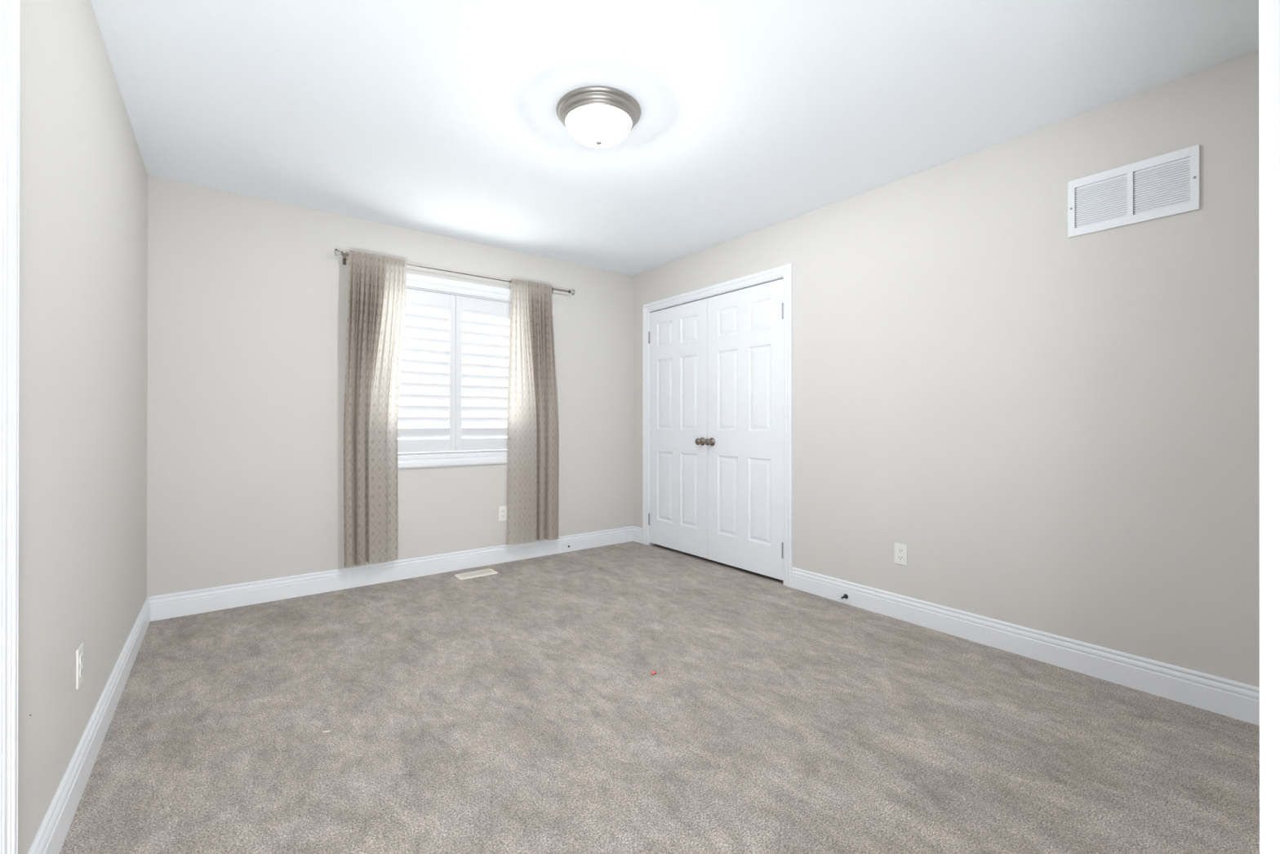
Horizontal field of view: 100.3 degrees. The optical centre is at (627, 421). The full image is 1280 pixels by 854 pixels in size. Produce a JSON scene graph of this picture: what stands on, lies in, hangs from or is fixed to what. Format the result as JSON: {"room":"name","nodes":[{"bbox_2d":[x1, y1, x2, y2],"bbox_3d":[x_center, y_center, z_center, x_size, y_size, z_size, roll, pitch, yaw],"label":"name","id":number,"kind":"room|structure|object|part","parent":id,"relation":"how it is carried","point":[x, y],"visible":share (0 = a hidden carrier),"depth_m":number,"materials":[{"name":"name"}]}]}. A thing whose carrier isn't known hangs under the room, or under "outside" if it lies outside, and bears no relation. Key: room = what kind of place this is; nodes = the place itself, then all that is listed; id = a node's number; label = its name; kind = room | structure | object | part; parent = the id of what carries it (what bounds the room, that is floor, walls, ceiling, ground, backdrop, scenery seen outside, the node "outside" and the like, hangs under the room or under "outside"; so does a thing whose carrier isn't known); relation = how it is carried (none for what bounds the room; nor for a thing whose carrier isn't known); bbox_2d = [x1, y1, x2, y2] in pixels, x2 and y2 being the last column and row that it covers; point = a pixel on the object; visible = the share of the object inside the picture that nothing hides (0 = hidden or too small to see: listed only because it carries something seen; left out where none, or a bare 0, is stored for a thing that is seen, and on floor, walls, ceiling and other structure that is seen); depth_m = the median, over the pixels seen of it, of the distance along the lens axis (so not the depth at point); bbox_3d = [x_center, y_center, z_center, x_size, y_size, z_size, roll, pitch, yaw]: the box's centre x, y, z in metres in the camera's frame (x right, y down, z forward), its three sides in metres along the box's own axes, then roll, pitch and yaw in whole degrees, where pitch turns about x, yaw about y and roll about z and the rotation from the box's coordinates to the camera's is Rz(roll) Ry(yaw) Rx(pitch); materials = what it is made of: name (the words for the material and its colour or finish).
{"room":"empty bedroom","nodes":[
{"label":"empty bedroom","id":0,"kind":"room"},
{"bbox_2d":[17,0,147,853],"bbox_3d":[-1.514,-0.128,1.333,0.120,2.440,4.114,0,0,-37],"label":"wall","id":1,"kind":"structure","parent":0,"point":[82,375],"depth_m":1.52,"materials":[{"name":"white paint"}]},
{"bbox_2d":[0,0,20,853],"bbox_3d":[-0.972,0.032,0.723,0.020,2.120,0.862,0,0,-37],"label":"door frame","id":2,"kind":"structure","parent":1,"relation":"attached to","point":[10,10],"depth_m":1.04,"materials":[{"name":"white paint"}]},
{"bbox_2d":[75,642,83,688],"bbox_3d":[-1.626,0.726,1.587,0.008,0.115,0.070,0,0,-37],"label":"wall outlet","id":3,"kind":"object","parent":1,"relation":"attached to","point":[79,651],"visible":1,"depth_m":1.57,"materials":[{"name":"white plastic"}]},
{"bbox_2d":[80,653,83,664],"bbox_3d":[-1.624,0.706,1.588,0.003,0.025,0.034,0,0,-37],"label":"receptacle","id":4,"kind":"object","parent":3,"relation":"attached to","point":[81,654],"depth_m":1.59,"materials":[{"name":"white plastic"}]},
{"bbox_2d":[80,666,83,677],"bbox_3d":[-1.624,0.745,1.588,0.003,0.025,0.034,0,0,-37],"label":"receptacle","id":5,"kind":"object","parent":3,"relation":"attached to","point":[81,667],"depth_m":1.59,"materials":[{"name":"white plastic"}]},
{"bbox_2d":[27,597,150,853],"bbox_3d":[-1.456,1.026,1.365,0.015,0.134,3.859,0,0,-37],"label":"baseboard","id":6,"kind":"structure","parent":1,"relation":"attached to","point":[50,837],"depth_m":1.62,"materials":[{"name":"white paint"}]},
{"bbox_2d":[146,174,633,596],"bbox_3d":[-1.001,-0.123,4.209,4.145,2.440,0.120,0,0,-37],"label":"wall","id":7,"kind":"structure","parent":0,"point":[248,295],"depth_m":3.32,"materials":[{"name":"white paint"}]},
{"bbox_2d":[146,525,633,621],"bbox_3d":[-1.282,1.029,3.913,3.345,0.134,0.015,0,0,-37],"label":"baseboard","id":8,"kind":"structure","parent":7,"relation":"attached to","point":[162,606],"depth_m":3.54,"materials":[{"name":"white paint"}]},
{"bbox_2d":[397,272,511,468],"bbox_3d":[-1.297,-0.352,3.974,1.264,1.361,0.142,0,0,-37],"label":"window","id":9,"kind":"structure","parent":7,"relation":"in","point":[413,280],"depth_m":3.91,"materials":[{"name":"white paint"}]},
{"bbox_2d":[397,286,511,453],"bbox_3d":[-1.274,-0.352,3.942,1.054,1.163,0.043,0,0,-37],"label":"plantation shutter","id":10,"kind":"object","parent":9,"relation":"attached to","point":[454,379],"visible":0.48,"depth_m":3.92,"materials":[{"name":"white paint"}]},
{"bbox_3d":[-1.481,-0.353,3.785,0.519,1.147,0.028,0,0,-37],"label":"panel","id":11,"kind":"part","parent":10,"relation":"part of","materials":[{"name":"white paint"}]},
{"bbox_3d":[-1.064,-0.352,4.097,0.519,1.147,0.028,0,0,-37],"label":"panel","id":12,"kind":"part","parent":10,"relation":"part of","materials":[{"name":"white paint"}]},
{"bbox_2d":[334,248,574,294],"bbox_3d":[-1.170,-1.058,3.941,1.763,0.074,0.108,0,0,-37],"label":"curtain rod","id":13,"kind":"object","parent":7,"relation":"attached to","point":[344,255],"visible":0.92,"depth_m":3.83,"materials":[{"name":"silver metal"}]},
{"bbox_2d":[343,249,406,567],"bbox_3d":[-1.669,-0.079,3.537,0.372,2.035,0.108,0,0,-37],"label":"curtain","id":14,"kind":"object","parent":13,"relation":"hanging from","point":[377,284],"visible":1,"depth_m":3.51,"materials":[{"name":"fabric"}]},
{"bbox_2d":[506,278,559,544],"bbox_3d":[-0.742,-0.068,4.234,0.458,2.054,0.104,0,0,-34],"label":"curtain","id":15,"kind":"object","parent":13,"relation":"hanging from","point":[533,436],"visible":1,"depth_m":4.19,"materials":[{"name":"fabric"}]},
{"bbox_2d":[498,505,506,521],"bbox_3d":[-0.968,0.718,4.153,0.070,0.115,0.008,0,0,-37],"label":"wall outlet","id":16,"kind":"object","parent":7,"relation":"attached to","point":[502,509],"visible":0.93,"depth_m":4.15,"materials":[{"name":"white plastic"}]},
{"bbox_2d":[59,541,1259,853],"bbox_3d":[0.320,1.144,1.518,5.445,0.100,6.051,0,0,-37],"label":"floor","id":17,"kind":"structure","parent":0,"point":[521,708],"depth_m":1.89,"materials":[{"name":"beige carpet"}]},
{"bbox_2d":[454,568,497,579],"bbox_3d":[-1.084,1.093,3.825,0.278,0.006,0.144,0,0,-37],"label":"floor vent","id":18,"kind":"object","parent":17,"relation":"in","point":[486,571],"visible":1,"depth_m":3.81,"materials":[{"name":"white metal"}]},
{"bbox_2d":[90,0,1258,275],"bbox_3d":[0.322,-1.396,1.522,5.445,0.100,6.051,0,0,-37],"label":"ceiling","id":19,"kind":"structure","parent":0,"point":[440,117],"depth_m":2.21,"materials":[{"name":"white paint"}]},
{"bbox_2d":[555,85,640,145],"bbox_3d":[-0.125,-1.274,2.326,0.368,0.142,0.368,0,0,-37],"label":"ceiling light","id":20,"kind":"object","parent":19,"relation":"attached to","point":[598,114],"visible":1,"depth_m":2.29,"materials":[{"name":"silver metal"}]},
{"bbox_2d":[838,593,848,599],"bbox_3d":[1.283,1.052,3.187,0.075,0.028,0.028,0,0,-37],"label":"door stop","id":21,"kind":"object","parent":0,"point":[846,596],"visible":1,"depth_m":3.19,"materials":[{"name":"brown metal"}]},
{"bbox_2d":[633,50,1259,687],"bbox_3d":[1.297,-0.123,3.358,0.120,2.440,3.994,0,0,-37],"label":"wall","id":22,"kind":"structure","parent":0,"point":[1059,433],"depth_m":2.45,"materials":[{"name":"beige paint"}]},
{"bbox_2d":[648,297,707,558],"bbox_3d":[0.394,0.057,4.442,0.101,2.030,0.717,0,0,-37],"label":"door","id":23,"kind":"structure","parent":22,"relation":"in","point":[677,335],"depth_m":4.41,"materials":[{"name":"white paint"}]},
{"bbox_3d":[0.564,0.160,4.184,0.066,0.065,0.065,0,0,-37],"label":"knob","id":24,"kind":"part","parent":23,"relation":"part of","materials":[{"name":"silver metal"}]},
{"bbox_2d":[642,262,792,587],"bbox_3d":[0.662,0.028,4.192,0.140,2.140,1.576,0,0,-37],"label":"door frame","id":25,"kind":"structure","parent":22,"relation":"attached to","point":[785,272],"depth_m":3.78,"materials":[{"name":"white paint"}]},
{"bbox_2d":[704,278,783,580],"bbox_3d":[0.826,0.057,3.864,0.101,2.030,0.717,0,0,-37],"label":"door","id":26,"kind":"structure","parent":22,"relation":"in","point":[744,442],"depth_m":3.83,"materials":[{"name":"white paint"}]},
{"bbox_3d":[0.626,0.160,4.101,0.066,0.065,0.065,0,0,-37],"label":"knob","id":27,"kind":"part","parent":26,"relation":"part of","materials":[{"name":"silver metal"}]},
{"bbox_2d":[894,542,906,565],"bbox_3d":[1.514,0.737,2.960,0.008,0.115,0.070,0,0,-37],"label":"wall outlet","id":28,"kind":"object","parent":22,"relation":"attached to","point":[900,549],"visible":1,"depth_m":2.96,"materials":[{"name":"white plastic"}]},
{"bbox_2d":[897,547,903,553],"bbox_3d":[1.512,0.717,2.958,0.003,0.025,0.034,0,0,-37],"label":"receptacle","id":29,"kind":"object","parent":28,"relation":"attached to","point":[900,550],"depth_m":2.96,"materials":[{"name":"white plastic"}]},
{"bbox_2d":[897,555,903,559],"bbox_3d":[1.512,0.756,2.958,0.003,0.025,0.034,0,0,-37],"label":"receptacle","id":30,"kind":"object","parent":28,"relation":"attached to","point":[899,557],"depth_m":2.96,"materials":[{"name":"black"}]},
{"bbox_2d":[632,526,1259,725],"bbox_3d":[1.211,1.031,3.358,0.015,0.134,3.859,0,0,-37],"label":"baseboard","id":31,"kind":"structure","parent":22,"relation":"attached to","point":[1218,695],"depth_m":2.39,"materials":[{"name":"white paint"}]},
{"bbox_2d":[1067,144,1199,237],"bbox_3d":[2.074,-0.937,2.210,0.013,0.247,0.400,0,0,-37],"label":"air vent","id":32,"kind":"object","parent":22,"relation":"in","point":[1166,184],"visible":1,"depth_m":2.19,"materials":[{"name":"white metal"}]},
{"bbox_3d":[1.069,-0.126,0.770,3.345,2.440,0.120,0,0,-37],"label":"wall","id":33,"kind":"structure","parent":0,"visible":0},
{"bbox_2d":[1258,0,1279,853],"bbox_3d":[0.285,0.032,0.195,1.250,2.120,0.139,0,0,-37],"label":"door frame","id":34,"kind":"structure","parent":33,"relation":"attached to","point":[1268,10],"depth_m":0.58,"materials":[{"name":"white paint"}]}
]}

